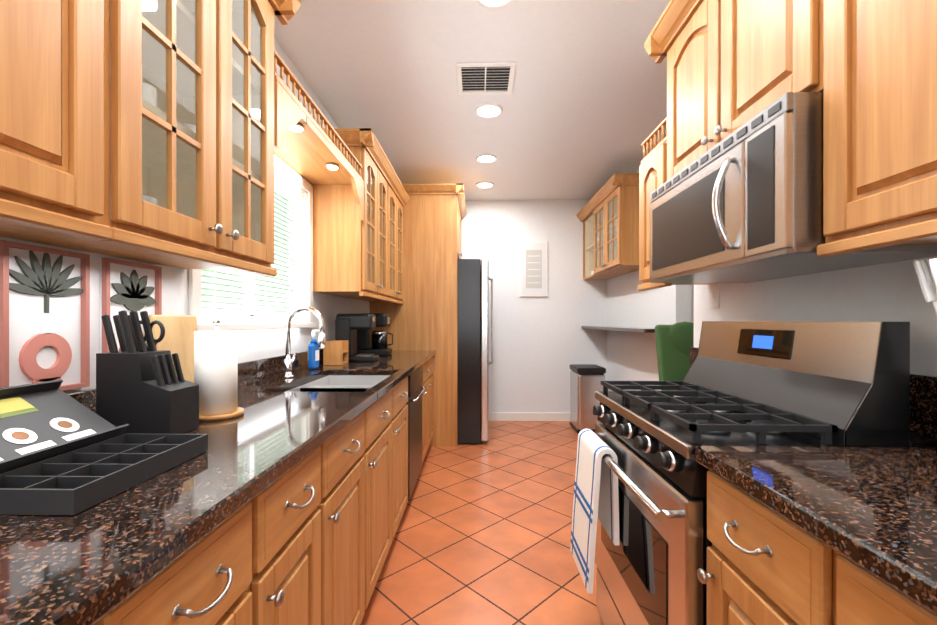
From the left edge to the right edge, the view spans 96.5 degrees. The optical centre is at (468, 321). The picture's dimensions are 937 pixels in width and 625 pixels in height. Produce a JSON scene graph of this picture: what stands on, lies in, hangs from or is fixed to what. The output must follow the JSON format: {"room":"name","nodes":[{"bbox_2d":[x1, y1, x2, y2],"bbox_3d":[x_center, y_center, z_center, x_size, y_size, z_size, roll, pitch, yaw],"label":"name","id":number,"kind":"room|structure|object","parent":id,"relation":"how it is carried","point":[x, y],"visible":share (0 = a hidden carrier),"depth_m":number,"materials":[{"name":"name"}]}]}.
{"room":"kitchen","nodes":[
{"label":"kitchen","id":0,"kind":"room"},
{"bbox_2d":[0,37,369,392],"bbox_3d":[-1.062,-0.124,1.659,0.120,2.650,7.050,0,0,1],"label":"wall","id":1,"kind":"structure","parent":0,"point":[256,344],"depth_m":1.96,"materials":[{"name":"white paint"}]},
{"bbox_2d":[0,240,89,390],"bbox_3d":[-1.005,-0.001,0.998,0.018,0.345,0.207,0,0,1],"label":"wall art","id":2,"kind":"object","parent":1,"relation":"attached to","point":[44,314],"visible":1,"depth_m":0.99,"materials":[{"name":"white paper"}]},
{"bbox_2d":[0,0,155,243],"bbox_3d":[-0.858,-0.677,0.587,0.328,0.988,0.603,0,0,1],"label":"upper cabinet","id":3,"kind":"object","parent":1,"relation":"attached to","point":[141,130],"depth_m":0.75,"materials":[{"name":"wood"},{"name":"glass"},{"name":"brushed nickel"}]},
{"bbox_2d":[100,258,161,352],"bbox_3d":[-0.999,-0.002,1.248,0.018,0.345,0.200,0,0,1],"label":"wall art","id":4,"kind":"object","parent":1,"relation":"attached to","point":[128,286],"visible":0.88,"depth_m":1.22,"materials":[{"name":"white paper"}]},
{"bbox_2d":[189,155,315,330],"bbox_3d":[-1.035,-0.400,2.051,0.154,0.880,1.105,0,0,1],"label":"window","id":5,"kind":"structure","parent":1,"relation":"in","point":[195,292],"depth_m":2.43,"materials":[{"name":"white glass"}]},
{"bbox_2d":[202,171,304,320],"bbox_3d":[-1.026,-0.387,2.051,0.045,0.773,0.971,0,0,1],"label":"window blinds","id":6,"kind":"object","parent":5,"relation":"attached to","point":[287,186],"visible":0.33,"depth_m":2.12,"materials":[{"name":"white plastic"}]},
{"bbox_2d":[274,50,363,220],"bbox_3d":[-0.827,-0.791,2.044,0.327,0.342,1.124,0,0,1],"label":"valance","id":7,"kind":"object","parent":1,"relation":"attached to","point":[307,149],"visible":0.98,"depth_m":2.01,"materials":[{"name":"brown wood"}]},
{"bbox_2d":[312,128,391,299],"bbox_3d":[-0.806,-0.679,2.996,0.328,0.988,0.774,0,0,1],"label":"upper cabinet","id":8,"kind":"object","parent":1,"relation":"attached to","point":[354,257],"depth_m":2.61,"materials":[{"name":"brown wood"}]},
{"bbox_2d":[363,176,403,303],"bbox_3d":[-0.792,-0.680,3.620,0.328,0.988,0.771,0,0,1],"label":"upper cabinet","id":9,"kind":"object","parent":1,"relation":"attached to","point":[397,196],"depth_m":3.70,"materials":[{"name":"brown wood"}]},
{"bbox_2d":[274,0,669,200],"bbox_3d":[1.498,-1.479,1.608,5.400,0.060,7.300,0,0,1],"label":"ceiling","id":10,"kind":"structure","parent":0,"point":[583,116],"depth_m":2.56,"materials":[{"name":"white paint"}]},
{"bbox_2d":[476,181,493,187],"bbox_3d":[0.173,-1.446,4.437,0.194,0.024,0.194,0,0,1],"label":"recessed light","id":11,"kind":"object","parent":10,"relation":"in","point":[485,184],"visible":1,"depth_m":4.43,"materials":[{"name":"white glass"}]},
{"bbox_2d":[456,62,515,94],"bbox_3d":[0.101,-1.442,2.498,0.340,0.014,0.320,0,0,1],"label":"ceiling vent","id":12,"kind":"object","parent":10,"relation":"in","point":[485,78],"visible":0.98,"depth_m":2.48,"materials":[{"name":"white metal"}]},
{"bbox_2d":[475,154,496,162],"bbox_3d":[0.157,-1.445,3.717,0.194,0.024,0.194,0,0,1],"label":"recessed light","id":13,"kind":"object","parent":10,"relation":"in","point":[485,158],"visible":1,"depth_m":3.72,"materials":[{"name":"white glass"}]},
{"bbox_2d":[475,102,502,117],"bbox_3d":[0.139,-1.444,2.867,0.194,0.024,0.194,0,0,1],"label":"recessed light","id":14,"kind":"object","parent":10,"relation":"in","point":[488,110],"visible":1,"depth_m":2.86,"materials":[{"name":"white glass"}]},
{"bbox_2d":[476,0,512,8],"bbox_3d":[0.116,-1.444,1.828,0.194,0.024,0.194,0,0,1],"label":"recessed light","id":15,"kind":"object","parent":10,"relation":"in","point":[493,4],"visible":0.98,"depth_m":1.89,"materials":[{"name":"white glass"}]},
{"bbox_2d":[361,421,603,624],"bbox_3d":[1.498,1.226,1.610,5.400,0.050,7.300,0,0,1],"label":"floor","id":16,"kind":"structure","parent":0,"point":[483,534],"depth_m":2.29,"materials":[{"name":"tile"}]},
{"bbox_2d":[0,306,435,624],"bbox_3d":[-0.674,0.562,1.455,0.658,1.277,5.097,0,0,1],"label":"base cabinet","id":17,"kind":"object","parent":16,"relation":"on","point":[284,499],"depth_m":0.89,"materials":[{"name":"brown wood"}]},
{"bbox_2d":[0,379,207,514],"bbox_3d":[-0.736,0.203,0.757,0.340,0.153,0.300,0,0,1],"label":"box","id":18,"kind":"object","parent":17,"relation":"on","point":[62,452],"visible":1,"depth_m":0.77,"materials":[{"name":"black plastic"}]},
{"bbox_2d":[96,310,198,433],"bbox_3d":[-0.801,0.127,1.050,0.183,0.306,0.104,0,0,1],"label":"knife block","id":19,"kind":"object","parent":17,"relation":"on","point":[142,387],"visible":1,"depth_m":1.00,"materials":[{"name":"black plastic"}]},
{"bbox_2d":[149,315,197,382],"bbox_3d":[-0.949,0.129,1.372,0.053,0.298,0.200,0,0,1],"label":"cutting board","id":20,"kind":"object","parent":17,"relation":"on","point":[178,338],"visible":0.5,"depth_m":1.38,"materials":[{"name":"brown wood"}]},
{"bbox_2d":[194,318,243,420],"bbox_3d":[-0.746,0.136,1.237,0.144,0.288,0.144,0,0,1],"label":"paper towel","id":21,"kind":"object","parent":17,"relation":"on","point":[216,364],"visible":0.96,"depth_m":1.19,"materials":[{"name":"white paper"}]},
{"bbox_2d":[308,330,318,369],"bbox_3d":[-0.893,0.165,2.431,0.058,0.228,0.080,0,0,1],"label":"soap bottle","id":22,"kind":"object","parent":17,"relation":"on","point":[313,354],"visible":0.96,"depth_m":2.40,"materials":[{"name":"blue plastic"}]},
{"bbox_2d":[323,340,347,364],"bbox_3d":[-0.859,0.203,2.715,0.120,0.150,0.130,0,0,1],"label":"coffee pod rack","id":23,"kind":"object","parent":17,"relation":"on","point":[335,352],"visible":0.98,"depth_m":2.65,"materials":[{"name":"brown wood"}]},
{"bbox_2d":[335,314,378,361],"bbox_3d":[-0.779,0.113,2.938,0.270,0.330,0.160,0,0,1],"label":"coffee maker","id":24,"kind":"object","parent":17,"relation":"on","point":[347,326],"visible":0.88,"depth_m":2.86,"materials":[{"name":"black plastic"}]},
{"bbox_2d":[356,313,392,355],"bbox_3d":[-0.760,0.108,3.428,0.286,0.340,0.200,0,0,1],"label":"coffee maker","id":25,"kind":"object","parent":17,"relation":"on","point":[370,341],"visible":0.77,"depth_m":3.35,"materials":[{"name":"black plastic"}]},
{"bbox_2d":[370,183,465,446],"bbox_3d":[-0.487,-0.048,4.486,0.901,2.493,1.088,0,0,1],"label":"tall cabinet","id":26,"kind":"object","parent":16,"relation":"on","point":[424,316],"visible":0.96,"depth_m":4.00,"materials":[{"name":"brown wood"}]},
{"bbox_2d":[457,259,492,443],"bbox_3d":[-0.301,0.298,4.514,1.118,1.800,0.930,0,0,1],"label":"fridge","id":27,"kind":"object","parent":16,"relation":"on","point":[473,279],"visible":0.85,"depth_m":4.04,"materials":[{"name":"black metal"}]},
{"bbox_2d":[569,364,605,433],"bbox_3d":[1.313,0.848,4.611,0.308,0.700,0.434,0,0,1],"label":"trash can","id":28,"kind":"object","parent":16,"relation":"on","point":[585,381],"visible":0.73,"depth_m":4.45,"materials":[{"name":"silver metal"}]},
{"bbox_2d":[655,322,693,380],"bbox_3d":[1.572,0.602,2.818,0.466,1.198,0.507,0,0,-3],"label":"bar stool","id":29,"kind":"object","parent":16,"relation":"on","point":[674,342],"visible":0.15,"depth_m":2.98,"materials":[{"name":"fabric"}]},
{"bbox_2d":[593,321,936,624],"bbox_3d":[0.768,0.601,1.325,0.648,1.200,0.756,0,0,1],"label":"range","id":30,"kind":"object","parent":16,"relation":"on","point":[794,384],"visible":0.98,"depth_m":1.10,"materials":[{"name":"silver metal"}]},
{"bbox_2d":[570,429,619,593],"bbox_3d":[0.450,0.661,1.512,0.104,0.479,0.260,0,0,1],"label":"hanging towel","id":31,"kind":"object","parent":30,"relation":"hanging from","point":[596,495],"visible":1,"depth_m":1.45,"materials":[{"name":"cotton fabric"}]},
{"bbox_2d":[695,446,936,624],"bbox_3d":[0.781,0.667,-0.093,0.614,1.070,2.066,0,0,1],"label":"base cabinet","id":32,"kind":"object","parent":16,"relation":"on","point":[821,535],"depth_m":0.69,"materials":[{"name":"brown wood"}]},
{"bbox_2d":[913,258,936,315],"bbox_3d":[1.035,0.071,0.835,0.161,0.417,0.131,0,0,1],"label":"utensil crock","id":33,"kind":"object","parent":32,"relation":"on","point":[926,271],"visible":1,"depth_m":0.88,"materials":[{"name":"white plastic"}]},
{"bbox_2d":[461,200,693,420],"bbox_3d":[1.633,-0.127,5.066,5.120,2.650,0.120,0,0,1],"label":"wall","id":34,"kind":"structure","parent":0,"point":[541,345],"depth_m":5.02,"materials":[{"name":"white paint"}]},
{"bbox_2d":[491,412,569,420],"bbox_3d":[0.946,1.148,5.013,1.350,0.100,0.017,0,0,1],"label":"baseboard","id":35,"kind":"structure","parent":34,"relation":"attached to","point":[505,416],"depth_m":5.00,"materials":[{"name":"white wood"}]},
{"bbox_2d":[520,242,547,296],"bbox_3d":[0.782,-0.622,5.011,0.330,0.660,0.024,0,0,1],"label":"picture","id":36,"kind":"object","parent":34,"relation":"attached to","point":[533,269],"visible":1,"depth_m":5.00},
{"bbox_2d":[607,170,690,390],"bbox_3d":[1.693,-0.126,4.130,0.120,2.650,1.750,0,0,1],"label":"wall","id":37,"kind":"structure","parent":0,"point":[631,356],"depth_m":4.06,"materials":[{"name":"white paint"}]},
{"bbox_2d":[580,205,613,279],"bbox_3d":[1.493,-0.883,4.715,0.297,0.783,0.582,0,0,1],"label":"upper cabinet","id":38,"kind":"object","parent":37,"relation":"attached to","point":[586,217],"depth_m":4.99,"materials":[{"name":"brown wood"}]},
{"bbox_2d":[592,173,638,276],"bbox_3d":[1.480,-0.882,4.092,0.297,0.783,0.867,0,0,1],"label":"upper cabinet","id":39,"kind":"object","parent":37,"relation":"attached to","point":[607,214],"depth_m":3.81,"materials":[{"name":"brown wood"}]},
{"bbox_2d":[581,326,654,332],"bbox_3d":[1.561,0.072,4.061,0.460,0.030,1.887,0,0,1],"label":"shelf","id":40,"kind":"object","parent":37,"relation":"attached to","point":[635,329],"visible":0.69,"depth_m":3.73,"materials":[{"name":"stone"}]},
{"bbox_2d":[694,256,936,375],"bbox_3d":[1.155,-0.123,0.101,0.120,2.650,4.030,0,0,1],"label":"wall","id":41,"kind":"structure","parent":0,"point":[889,292],"depth_m":1.25,"materials":[{"name":"white paint"}]},
{"bbox_2d":[638,126,713,287],"bbox_3d":[0.966,-0.501,1.846,0.326,0.657,0.288,0,0,1],"label":"upper cabinet","id":42,"kind":"object","parent":41,"relation":"attached to","point":[648,169],"depth_m":1.90,"materials":[{"name":"brown wood"}]},
{"bbox_2d":[709,283,718,307],"bbox_3d":[1.128,-0.119,1.924,0.011,0.118,0.075,0,0,1],"label":"light switch","id":43,"kind":"object","parent":41,"relation":"attached to","point":[714,295],"visible":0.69,"depth_m":1.92,"materials":[{"name":"white plastic"}]},
{"bbox_2d":[658,0,781,186],"bbox_3d":[0.955,-0.850,1.320,0.326,0.645,0.764,0,0,1],"label":"upper cabinet","id":44,"kind":"object","parent":41,"relation":"attached to","point":[724,57],"depth_m":1.35,"materials":[{"name":"brown wood"}]},
{"bbox_2d":[650,92,936,282],"bbox_3d":[0.895,-0.338,1.321,0.448,0.367,0.752,0,0,1],"label":"microwave","id":45,"kind":"object","parent":44,"relation":"attached to","point":[743,203],"visible":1,"depth_m":1.09,"materials":[{"name":"silver metal"}]},
{"bbox_2d":[690,347,936,438],"bbox_3d":[1.114,0.366,1.525,0.019,0.470,1.180,0,0,1],"label":"backsplash","id":46,"kind":"structure","parent":41,"relation":"attached to","point":[923,404],"depth_m":1.01,"materials":[{"name":"stone"}]},
{"bbox_2d":[782,0,936,255],"bbox_3d":[0.943,-0.672,0.749,0.326,1.000,0.526,0,0,1],"label":"upper cabinet","id":47,"kind":"object","parent":41,"relation":"attached to","point":[868,68],"depth_m":0.81,"materials":[{"name":"brown wood"}]},
{"label":"outside","id":48,"kind":"structure","parent":0,"visible":0},
{"bbox_2d":[202,191,286,312],"bbox_3d":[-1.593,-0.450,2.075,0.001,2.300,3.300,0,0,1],"label":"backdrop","id":49,"kind":"structure","parent":48,"point":[275,259],"depth_m":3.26,"materials":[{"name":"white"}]}
]}

